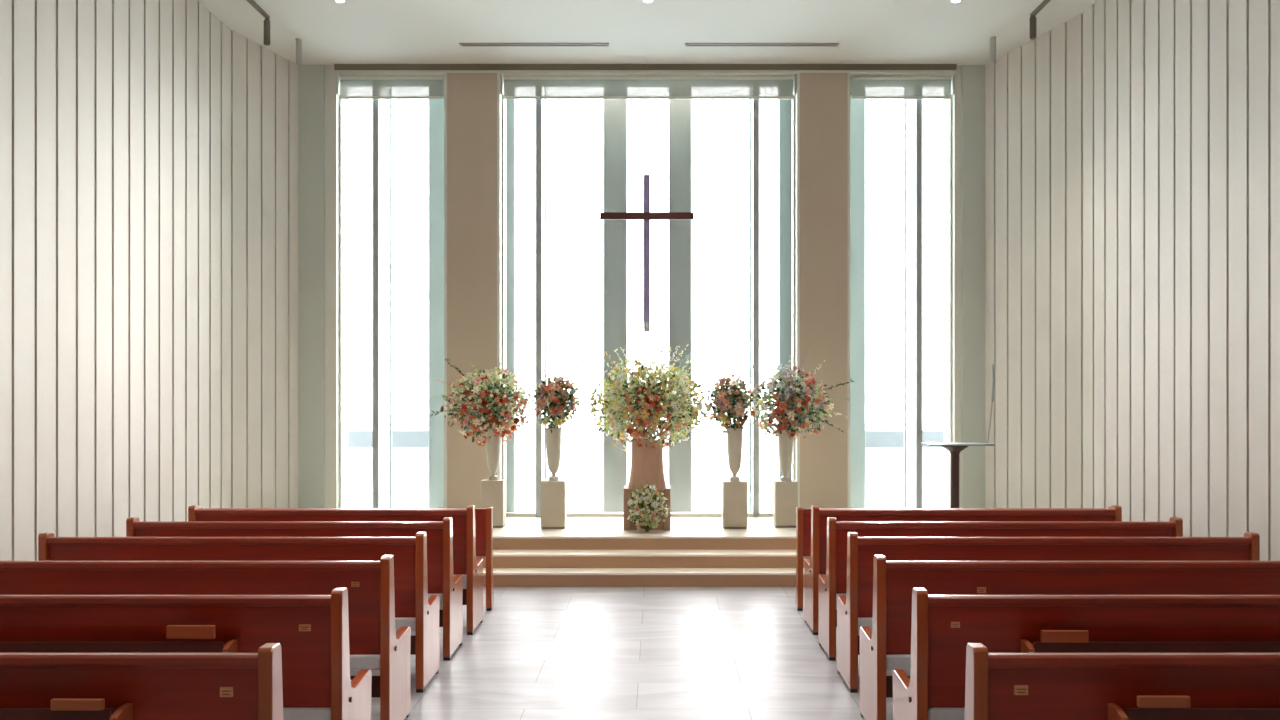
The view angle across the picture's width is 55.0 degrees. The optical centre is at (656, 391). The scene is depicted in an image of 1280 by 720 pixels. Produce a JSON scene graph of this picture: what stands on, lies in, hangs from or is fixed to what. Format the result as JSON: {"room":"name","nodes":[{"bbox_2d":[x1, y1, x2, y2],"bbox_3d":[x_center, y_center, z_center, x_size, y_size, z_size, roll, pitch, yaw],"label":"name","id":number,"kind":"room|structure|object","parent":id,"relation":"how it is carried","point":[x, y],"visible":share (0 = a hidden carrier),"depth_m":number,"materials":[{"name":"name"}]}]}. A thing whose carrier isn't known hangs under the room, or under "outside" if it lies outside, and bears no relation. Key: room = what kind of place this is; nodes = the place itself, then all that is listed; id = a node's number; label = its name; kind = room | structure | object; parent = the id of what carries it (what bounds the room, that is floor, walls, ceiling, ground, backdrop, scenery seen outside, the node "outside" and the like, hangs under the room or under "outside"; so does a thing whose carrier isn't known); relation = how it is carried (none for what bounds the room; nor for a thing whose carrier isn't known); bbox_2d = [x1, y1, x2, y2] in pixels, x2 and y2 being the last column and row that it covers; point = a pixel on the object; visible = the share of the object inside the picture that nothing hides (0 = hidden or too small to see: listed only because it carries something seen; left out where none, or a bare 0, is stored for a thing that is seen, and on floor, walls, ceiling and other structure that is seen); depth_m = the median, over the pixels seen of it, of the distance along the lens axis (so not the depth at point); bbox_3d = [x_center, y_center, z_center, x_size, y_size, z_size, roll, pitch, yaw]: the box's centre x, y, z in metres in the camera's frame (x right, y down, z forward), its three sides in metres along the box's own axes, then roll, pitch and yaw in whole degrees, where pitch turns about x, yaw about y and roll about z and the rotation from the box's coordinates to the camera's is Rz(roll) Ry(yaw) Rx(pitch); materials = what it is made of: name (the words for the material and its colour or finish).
{"room":"house of worship","nodes":[
{"label":"house of worship","id":0,"kind":"room"},
{"bbox_2d":[0,0,297,560],"bbox_3d":[-4.038,-0.875,4.301,0.523,5.150,17.602,0,0,0],"label":"wall","id":1,"kind":"structure","parent":0,"point":[149,148],"depth_m":9.64,"materials":[{"name":"beige wood"}]},
{"bbox_2d":[298,65,324,507],"bbox_3d":[-3.758,-1.060,13.240,0.488,4.780,0.520,0,0,0],"label":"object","id":2,"kind":"structure","parent":1,"relation":"attached to","point":[311,78],"depth_m":12.98,"materials":[{"name":"white paint"}]},
{"bbox_2d":[325,66,347,507],"bbox_3d":[-3.454,-1.060,13.260,0.122,4.780,0.480,0,0,0],"label":"trim","id":3,"kind":"structure","parent":0,"point":[331,97],"depth_m":13.02,"materials":[{"name":"white"}]},
{"bbox_2d":[444,73,446,507],"bbox_3d":[-2.227,-1.015,13.227,0.029,4.690,0.545,0,0,0],"label":"trim","id":4,"kind":"structure","parent":0,"point":[445,74],"depth_m":12.96,"materials":[{"name":"white"}]},
{"bbox_2d":[339,95,391,507],"bbox_3d":[-2.817,-1.145,13.473,1.152,5.110,0.725,0,0,0],"label":"window","id":5,"kind":"structure","parent":4,"relation":"attached to","point":[382,108],"depth_m":13.16,"materials":[{"name":"white"}]},
{"bbox_2d":[336,74,443,98],"bbox_3d":[-2.817,-3.234,13.045,1.148,0.250,0.090,0,0,0],"label":"roller blind","id":6,"kind":"object","parent":5,"relation":"attached to","point":[347,87],"visible":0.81,"depth_m":13.05,"materials":[{"name":"white fabric"}]},
{"bbox_2d":[447,73,496,507],"bbox_3d":[-1.948,-1.015,13.250,0.526,4.690,0.600,0,0,0],"label":"column","id":7,"kind":"structure","parent":0,"point":[471,97],"depth_m":12.95,"materials":[{"name":"beige paint"}]},
{"bbox_2d":[497,73,505,478],"bbox_3d":[-1.669,-1.015,13.227,0.029,4.690,0.545,0,0,0],"label":"trim","id":8,"kind":"structure","parent":0,"point":[499,95],"depth_m":13.00,"materials":[{"name":"white metal"}]},
{"bbox_2d":[502,77,794,516],"bbox_3d":[-0.089,-1.145,13.473,3.130,5.110,0.725,0,0,0],"label":"window","id":9,"kind":"structure","parent":8,"relation":"attached to","point":[540,103],"depth_m":13.13,"materials":[{"name":"white"}]},
{"bbox_2d":[501,74,795,98],"bbox_3d":[-0.089,-3.234,13.045,3.126,0.250,0.090,0,0,0],"label":"roller blind","id":10,"kind":"object","parent":9,"relation":"attached to","point":[512,87],"visible":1,"depth_m":13.05,"materials":[{"name":"white fabric"}]},
{"bbox_2d":[371,587,892,719],"bbox_3d":[-0.110,1.800,4.500,9.200,0.200,18.400,0,0,0],"label":"floor","id":11,"kind":"structure","parent":0,"point":[539,653],"depth_m":7.70,"materials":[{"name":"stone"}]},
{"bbox_2d":[0,643,283,719],"bbox_3d":[-2.381,1.250,4.050,2.370,0.900,0.620,0,0,0],"label":"pew","id":12,"kind":"object","parent":11,"relation":"on","point":[33,686],"visible":1,"depth_m":3.87,"materials":[{"name":"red wood"}]},
{"bbox_2d":[0,588,371,719],"bbox_3d":[-2.414,1.250,5.160,2.304,0.900,0.620,0,0,0],"label":"pew","id":13,"kind":"object","parent":11,"relation":"on","point":[311,631],"visible":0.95,"depth_m":4.98,"materials":[{"name":"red wood"}]},
{"bbox_2d":[283,680,351,719],"bbox_3d":[-2.414,1.308,5.212,2.192,0.093,0.453,0,0,0],"label":"seat cushion","id":14,"kind":"object","parent":13,"relation":"on","point":[294,708],"depth_m":5.00,"materials":[{"name":"fabric"}]},
{"bbox_2d":[0,555,410,719],"bbox_3d":[-2.428,1.250,6.220,2.276,0.900,0.520,0,0,0],"label":"pew","id":15,"kind":"object","parent":11,"relation":"on","point":[375,645],"visible":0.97,"depth_m":5.99,"materials":[{"name":"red wood"}]},
{"bbox_2d":[350,655,379,669],"bbox_3d":[-2.428,1.308,6.221,2.164,0.093,0.453,0,0,0],"label":"seat cushion","id":16,"kind":"object","parent":15,"relation":"on","point":[357,662],"depth_m":6.00,"materials":[{"name":"grey fabric"}]},
{"bbox_2d":[38,532,439,692],"bbox_3d":[-2.409,1.250,7.210,2.190,0.900,0.520,0,0,0],"label":"pew","id":17,"kind":"object","parent":11,"relation":"on","point":[413,608],"visible":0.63,"depth_m":6.98,"materials":[{"name":"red wood"}]},
{"bbox_2d":[395,618,415,629],"bbox_3d":[-2.409,1.308,7.212,2.078,0.093,0.453,0,0,0],"label":"seat cushion","id":18,"kind":"object","parent":17,"relation":"on","point":[399,622],"depth_m":6.99,"materials":[{"name":"grey fabric"}]},
{"bbox_2d":[126,517,462,660],"bbox_3d":[-2.334,1.250,8.040,2.061,0.900,0.520,0,0,0],"label":"pew","id":19,"kind":"object","parent":11,"relation":"on","point":[442,582],"visible":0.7,"depth_m":7.80,"materials":[{"name":"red wood"}]},
{"bbox_2d":[428,594,442,604],"bbox_3d":[-2.334,1.308,8.041,1.949,0.093,0.453,0,0,0],"label":"seat cushion","id":20,"kind":"object","parent":19,"relation":"on","point":[429,595],"depth_m":7.82,"materials":[{"name":"grey fabric"}]},
{"bbox_2d":[188,505,482,634],"bbox_3d":[-2.283,1.250,8.860,2.005,0.900,0.520,0,0,0],"label":"pew","id":21,"kind":"object","parent":11,"relation":"on","point":[465,563],"visible":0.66,"depth_m":8.62,"materials":[{"name":"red wood"}]},
{"bbox_2d":[454,575,466,584],"bbox_3d":[-2.283,1.308,8.861,1.893,0.093,0.453,0,0,0],"label":"seat cushion","id":22,"kind":"object","parent":21,"relation":"on","point":[464,576],"depth_m":8.64,"materials":[{"name":"grey fabric"}]},
{"bbox_2d":[200,507,493,610],"bbox_3d":[-2.442,1.300,9.630,2.315,0.799,0.160,0,0,0],"label":"pew","id":23,"kind":"object","parent":11,"relation":"on","point":[483,516],"visible":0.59,"depth_m":9.58,"materials":[{"name":"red wood"}]},
{"bbox_2d":[795,507,1109,610],"bbox_3d":[2.320,1.300,9.630,2.459,0.799,0.160,0,0,0],"label":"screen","id":24,"kind":"object","parent":11,"relation":"on","point":[803,515],"visible":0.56,"depth_m":9.58,"materials":[{"name":"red wood"}]},
{"bbox_2d":[804,505,1121,634],"bbox_3d":[2.171,1.250,8.860,2.172,0.900,0.520,0,0,0],"label":"pew","id":25,"kind":"object","parent":11,"relation":"on","point":[814,566],"visible":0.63,"depth_m":8.62,"materials":[{"name":"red wood"}]},
{"bbox_2d":[818,517,1182,660],"bbox_3d":[2.208,1.250,8.040,2.251,0.900,0.520,0,0,0],"label":"pew","id":26,"kind":"object","parent":11,"relation":"on","point":[832,584],"visible":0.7,"depth_m":7.80,"materials":[{"name":"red wood"}]},
{"bbox_2d":[837,532,1259,692],"bbox_3d":[2.249,1.250,7.210,2.329,0.900,0.520,0,0,0],"label":"pew","id":27,"kind":"object","parent":11,"relation":"on","point":[855,610],"visible":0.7,"depth_m":6.97,"materials":[{"name":"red wood"}]},
{"bbox_2d":[858,618,871,629],"bbox_3d":[2.249,1.308,7.212,2.217,0.093,0.453,0,0,0],"label":"seat cushion","id":28,"kind":"object","parent":27,"relation":"on","point":[861,621],"depth_m":6.99,"materials":[{"name":"grey fabric"}]},
{"bbox_2d":[860,555,1279,719],"bbox_3d":[2.203,1.250,6.220,2.286,0.900,0.520,0,0,0],"label":"pew","id":29,"kind":"object","parent":11,"relation":"on","point":[884,649],"visible":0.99,"depth_m":5.99,"materials":[{"name":"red wood"}]},
{"bbox_2d":[886,655,910,669],"bbox_3d":[2.203,1.308,6.221,2.174,0.093,0.453,0,0,0],"label":"seat cushion","id":30,"kind":"object","parent":29,"relation":"on","point":[893,662],"depth_m":6.00,"materials":[{"name":"grey fabric"}]},
{"bbox_2d":[892,588,1279,719],"bbox_3d":[2.193,1.250,5.160,2.306,0.900,0.620,0,0,0],"label":"pew","id":31,"kind":"object","parent":11,"relation":"on","point":[942,626],"visible":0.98,"depth_m":4.98,"materials":[{"name":"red wood"}]},
{"bbox_2d":[928,708,964,719],"bbox_3d":[2.193,1.308,5.212,2.194,0.093,0.453,0,0,0],"label":"seat cushion","id":32,"kind":"object","parent":31,"relation":"on","point":[933,713],"depth_m":4.98,"materials":[{"name":"grey fabric"}]},
{"bbox_2d":[965,643,1279,719],"bbox_3d":[2.165,1.250,4.050,2.362,0.900,0.620,0,0,0],"label":"pew","id":33,"kind":"object","parent":11,"relation":"on","point":[998,686],"visible":1,"depth_m":3.87,"materials":[{"name":"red wood"}]},
{"bbox_2d":[476,550,810,586],"bbox_3d":[-0.095,1.577,11.025,7.890,0.247,0.634,0,0,0],"label":"steps","id":34,"kind":"structure","parent":0,"point":[511,568],"depth_m":10.98,"materials":[{"name":"beige wood"}]},
{"bbox_2d":[493,512,795,549],"bbox_3d":[-0.095,1.515,12.469,7.890,0.370,2.302,0,0,0],"label":"platform","id":35,"kind":"object","parent":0,"point":[518,533],"visible":0.12,"depth_m":11.33,"materials":[{"name":"beige stone"}]},
{"bbox_2d":[481,479,505,527],"bbox_3d":[-1.617,1.100,12.150,0.222,0.461,0.222,0,0,0],"label":"pedestal","id":36,"kind":"object","parent":35,"relation":"on","point":[493,492],"visible":0.74,"depth_m":12.04,"materials":[{"name":"beige stone"}]},
{"bbox_2d":[485,428,500,479],"bbox_3d":[-1.617,0.612,12.150,0.168,0.514,0.168,0,0,0],"label":"vase","id":37,"kind":"object","parent":36,"relation":"on","point":[493,445],"visible":0.91,"depth_m":12.09,"materials":[{"name":"beige ceramic"}]},
{"bbox_2d":[428,358,540,445],"bbox_3d":[-1.646,0.102,12.133,1.113,0.878,0.696,0,0,24],"label":"bouquet","id":38,"kind":"object","parent":37,"relation":"in","point":[494,415],"visible":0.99,"depth_m":12.03,"materials":[{"name":"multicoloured plant"}]},
{"bbox_2d":[541,480,566,528],"bbox_3d":[-1.011,1.099,12.050,0.235,0.463,0.235,0,0,0],"label":"pedestal","id":39,"kind":"object","parent":35,"relation":"on","point":[553,493],"visible":0.98,"depth_m":11.93,"materials":[{"name":"beige stone"}]},
{"bbox_2d":[545,428,561,480],"bbox_3d":[-1.011,0.610,12.050,0.168,0.514,0.168,0,0,0],"label":"vase","id":40,"kind":"object","parent":39,"relation":"on","point":[554,439],"visible":1,"depth_m":11.99,"materials":[{"name":"beige ceramic"}]},
{"bbox_2d":[518,369,595,432],"bbox_3d":[-0.961,0.093,11.999,0.600,0.643,0.546,0,0,41],"label":"bouquet","id":41,"kind":"object","parent":40,"relation":"in","point":[556,402],"visible":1,"depth_m":11.95,"materials":[{"name":"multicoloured plant"}]},
{"bbox_2d":[624,440,669,529],"bbox_3d":[-0.096,0.899,12.000,0.450,0.862,0.380,0,0,0],"label":"wooden stand","id":42,"kind":"object","parent":35,"relation":"on","point":[646,463],"visible":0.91,"depth_m":11.88,"materials":[{"name":"brown wood"}]},
{"bbox_2d":[561,340,739,451],"bbox_3d":[-0.060,0.039,12.004,1.815,1.107,0.798,0,0,-5],"label":"bouquet","id":43,"kind":"object","parent":42,"relation":"on","point":[646,401],"visible":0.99,"depth_m":11.84,"materials":[{"name":"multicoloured plant"}]},
{"bbox_2d":[627,482,668,531],"bbox_3d":[-0.084,1.077,11.609,0.406,0.506,0.320,0,0,0],"label":"bouquet","id":44,"kind":"object","parent":35,"relation":"on","point":[647,512],"visible":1,"depth_m":11.56,"materials":[{"name":"green plant"}]},
{"bbox_2d":[722,480,747,528],"bbox_3d":[0.761,1.101,12.050,0.235,0.458,0.235,0,0,0],"label":"pedestal","id":45,"kind":"object","parent":35,"relation":"on","point":[734,493],"visible":0.98,"depth_m":11.93,"materials":[{"name":"beige stone"}]},
{"bbox_2d":[727,428,742,480],"bbox_3d":[0.761,0.612,12.050,0.168,0.519,0.168,0,0,0],"label":"vase","id":46,"kind":"object","parent":45,"relation":"on","point":[734,437],"visible":0.98,"depth_m":11.99,"materials":[{"name":"beige ceramic"}]},
{"bbox_2d":[692,368,756,435],"bbox_3d":[0.677,0.108,12.013,0.634,0.681,0.500,0,0,-39],"label":"bouquet","id":47,"kind":"object","parent":46,"relation":"in","point":[734,398],"visible":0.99,"depth_m":11.95,"materials":[{"name":"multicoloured plant"}]},
{"bbox_2d":[773,480,797,527],"bbox_3d":[1.269,1.105,12.150,0.222,0.451,0.222,0,0,0],"label":"pedestal","id":48,"kind":"object","parent":35,"relation":"on","point":[785,493],"visible":0.86,"depth_m":12.04,"materials":[{"name":"beige stone"}]},
{"bbox_2d":[778,428,792,480],"bbox_3d":[1.269,0.617,12.150,0.168,0.524,0.168,0,0,0],"label":"vase","id":49,"kind":"object","parent":48,"relation":"on","point":[785,445],"visible":0.83,"depth_m":12.09,"materials":[{"name":"beige ceramic"}]},
{"bbox_2d":[750,349,853,440],"bbox_3d":[1.346,0.038,12.172,0.974,0.917,0.710,0,0,-27],"label":"bouquet","id":50,"kind":"object","parent":49,"relation":"in","point":[788,410],"visible":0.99,"depth_m":12.02,"materials":[{"name":"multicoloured plant"}]},
{"bbox_2d":[921,364,994,507],"bbox_3d":[2.905,0.532,11.800,0.667,1.596,0.400,0,0,0],"label":"lectern","id":51,"kind":"object","parent":35,"relation":"on","point":[954,448],"visible":0.73,"depth_m":11.76,"materials":[{"name":"brown metal"}]},
{"bbox_2d":[335,70,955,76],"bbox_3d":[-0.121,-3.374,13.250,6.542,0.028,0.600,0,0,0],"label":"trim","id":52,"kind":"structure","parent":0,"point":[339,72],"depth_m":12.95,"materials":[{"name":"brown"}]},
{"bbox_2d":[334,64,956,69],"bbox_3d":[-0.121,-3.418,13.240,6.542,0.060,0.620,0,0,0],"label":"trim","id":53,"kind":"structure","parent":0,"point":[336,66],"depth_m":12.93,"materials":[{"name":"brown wood"}]},
{"bbox_2d":[197,0,1095,65],"bbox_3d":[-0.110,-3.575,4.200,9.200,0.250,17.800,0,0,0],"label":"ceiling","id":54,"kind":"structure","parent":0,"point":[330,32],"depth_m":11.68,"materials":[{"name":"white paint"}]},
{"bbox_2d":[246,0,269,45],"bbox_3d":[-3.570,-3.313,10.475,0.060,0.272,1.630,0,0,0],"label":"lamp","id":55,"kind":"object","parent":54,"relation":"attached to","point":[253,3],"visible":1,"depth_m":11.23,"materials":[{"name":"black metal"}]},
{"bbox_2d":[295,38,301,64],"bbox_3d":[-3.477,-3.314,11.950,0.059,0.255,0.059,0,0,45],"label":"lamp","id":56,"kind":"object","parent":54,"relation":"attached to","point":[298,41],"visible":1,"depth_m":11.93,"materials":[{"name":"grey metal"}]},
{"bbox_2d":[334,0,345,2],"bbox_3d":[-2.791,-3.443,10.830,0.110,0.011,0.110,0,0,0],"label":"recessed light","id":57,"kind":"object","parent":54,"relation":"in","point":[337,1],"visible":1,"depth_m":10.84,"materials":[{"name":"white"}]},
{"bbox_2d":[459,43,608,46],"bbox_3d":[-1.215,-3.449,12.200,1.478,0.022,0.084,0,0,0],"label":"air slot","id":58,"kind":"object","parent":54,"relation":"attached to","point":[460,44],"visible":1,"depth_m":12.17,"materials":[{"name":"grey metal"}]},
{"bbox_2d":[600,175,693,331],"bbox_3d":[-0.103,-2.035,12.693,0.971,2.830,0.075,0,0,0],"label":"cross","id":59,"kind":"object","parent":54,"relation":"hanging from","point":[646,215],"visible":1,"depth_m":12.67,"materials":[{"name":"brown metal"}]},
{"bbox_2d":[642,0,653,2],"bbox_3d":[-0.079,-3.443,10.830,0.110,0.011,0.110,0,0,0],"label":"recessed light","id":60,"kind":"object","parent":54,"relation":"in","point":[644,1],"visible":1,"depth_m":10.84,"materials":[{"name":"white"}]},
{"bbox_2d":[685,43,838,46],"bbox_3d":[1.036,-3.449,12.200,1.518,0.022,0.084,0,0,0],"label":"air slot","id":61,"kind":"object","parent":54,"relation":"attached to","point":[686,44],"visible":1,"depth_m":12.17,"materials":[{"name":"grey metal"}]},
{"bbox_2d":[950,0,961,2],"bbox_3d":[2.633,-3.443,10.830,0.110,0.011,0.110,0,0,0],"label":"recessed light","id":62,"kind":"object","parent":54,"relation":"in","point":[951,1],"visible":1,"depth_m":10.84,"materials":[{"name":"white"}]},
{"bbox_2d":[990,36,995,64],"bbox_3d":[3.251,-3.308,11.900,0.062,0.268,0.060,0,0,0],"label":"lamp","id":63,"kind":"object","parent":54,"relation":"attached to","point":[992,39],"visible":1,"depth_m":11.88,"materials":[{"name":"grey metal"}]},
{"bbox_2d":[1030,0,1050,39],"bbox_3d":[3.424,-3.332,10.415,0.060,0.235,1.630,0,0,0],"label":"lamp","id":64,"kind":"object","parent":54,"relation":"attached to","point":[1044,3],"visible":1,"depth_m":11.17,"materials":[{"name":"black metal"}]},
{"bbox_2d":[791,73,799,506],"bbox_3d":[1.490,-1.015,13.227,0.029,4.690,0.545,0,0,0],"label":"trim","id":65,"kind":"structure","parent":0,"point":[797,96],"depth_m":13.01,"materials":[{"name":"white"}]},
{"bbox_2d":[800,73,846,507],"bbox_3d":[1.756,-1.015,13.250,0.500,4.690,0.600,0,0,0],"label":"pillar","id":66,"kind":"structure","parent":0,"point":[823,96],"depth_m":12.95,"materials":[{"name":"beige paint"}]},
{"bbox_2d":[847,73,849,507],"bbox_3d":[2.021,-1.015,13.227,0.029,4.690,0.545,0,0,0],"label":"trim","id":67,"kind":"structure","parent":0,"point":[848,74],"depth_m":12.96,"materials":[{"name":"white"}]},
{"bbox_2d":[944,66,961,507],"bbox_3d":[3.187,-1.060,13.260,0.074,4.780,0.480,0,0,0],"label":"trim","id":68,"kind":"structure","parent":0,"point":[957,96],"depth_m":13.11,"materials":[{"name":"white"}]},
{"bbox_2d":[985,0,1279,560],"bbox_3d":[3.788,-0.875,4.303,0.663,5.150,17.605,0,0,0],"label":"wall","id":69,"kind":"structure","parent":0,"point":[1132,147],"depth_m":9.87,"materials":[{"name":"beige wood"}]},
{"bbox_2d":[962,65,984,507],"bbox_3d":[3.499,-1.060,13.240,0.551,4.780,0.520,0,0,0],"label":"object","id":70,"kind":"structure","parent":69,"relation":"attached to","point":[973,76],"depth_m":12.98,"materials":[{"name":"white"}]},
{"label":"outside","id":71,"kind":"structure","parent":0,"visible":0},
{"bbox_2d":[348,493,943,511],"bbox_3d":[-0.110,1.558,15.610,28.000,0.285,3.980,0,0,0],"label":"floor","id":72,"kind":"structure","parent":71,"point":[525,502],"depth_m":15.90,"materials":[{"name":"white"}]},
{"bbox_2d":[429,94,515,511],"bbox_3d":[-2.057,-1.393,13.740,0.954,5.615,0.200,0,0,0],"label":"pier","id":73,"kind":"structure","parent":72,"relation":"on","point":[436,106],"depth_m":13.64,"materials":[{"name":"grey"}]},
{"bbox_2d":[603,99,626,511],"bbox_3d":[-0.476,-1.393,14.100,0.301,5.615,0.340,0,0,0],"label":"post","id":74,"kind":"object","parent":72,"relation":"on","point":[615,110],"visible":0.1,"depth_m":13.95,"materials":[{"name":"grey concrete"}]},
{"bbox_2d":[348,430,943,492],"bbox_3d":[-0.110,0.978,17.290,27.800,0.875,0.420,0,0,0],"label":"wall","id":75,"kind":"structure","parent":72,"relation":"on","point":[582,467],"depth_m":17.15,"materials":[{"name":"white"}]},
{"bbox_2d":[669,99,691,511],"bbox_3d":[0.264,-1.393,14.100,0.295,5.615,0.340,0,0,0],"label":"post","id":76,"kind":"object","parent":72,"relation":"on","point":[679,109],"visible":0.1,"depth_m":13.95,"materials":[{"name":"grey concrete"}]},
{"bbox_2d":[778,93,864,507],"bbox_3d":[1.835,-1.393,13.740,0.954,5.615,0.200,0,0,0],"label":"pier","id":77,"kind":"structure","parent":72,"relation":"on","point":[857,106],"depth_m":13.64,"materials":[{"name":"grey paint"}]},
{"bbox_2d":[904,95,951,507],"bbox_3d":[2.593,-1.145,13.473,1.114,5.110,0.725,0,0,0],"label":"window","id":78,"kind":"structure","parent":72,"relation":"on","point":[912,107],"depth_m":13.51,"materials":[{"name":"white"}]},
{"bbox_2d":[850,74,954,98],"bbox_3d":[2.593,-3.234,13.045,1.110,0.250,0.090,0,0,0],"label":"roller blind","id":79,"kind":"object","parent":78,"relation":"attached to","point":[861,87],"visible":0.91,"depth_m":13.05,"materials":[{"name":"white fabric"}]},
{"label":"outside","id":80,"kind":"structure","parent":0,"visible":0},
{"bbox_2d":[348,424,943,445],"bbox_3d":[-0.110,7.800,159.500,180.000,0.200,281.000,0,0,0],"label":"sea","id":81,"kind":"structure","parent":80,"point":[575,434],"depth_m":228.24,"materials":[{"name":"blue"}]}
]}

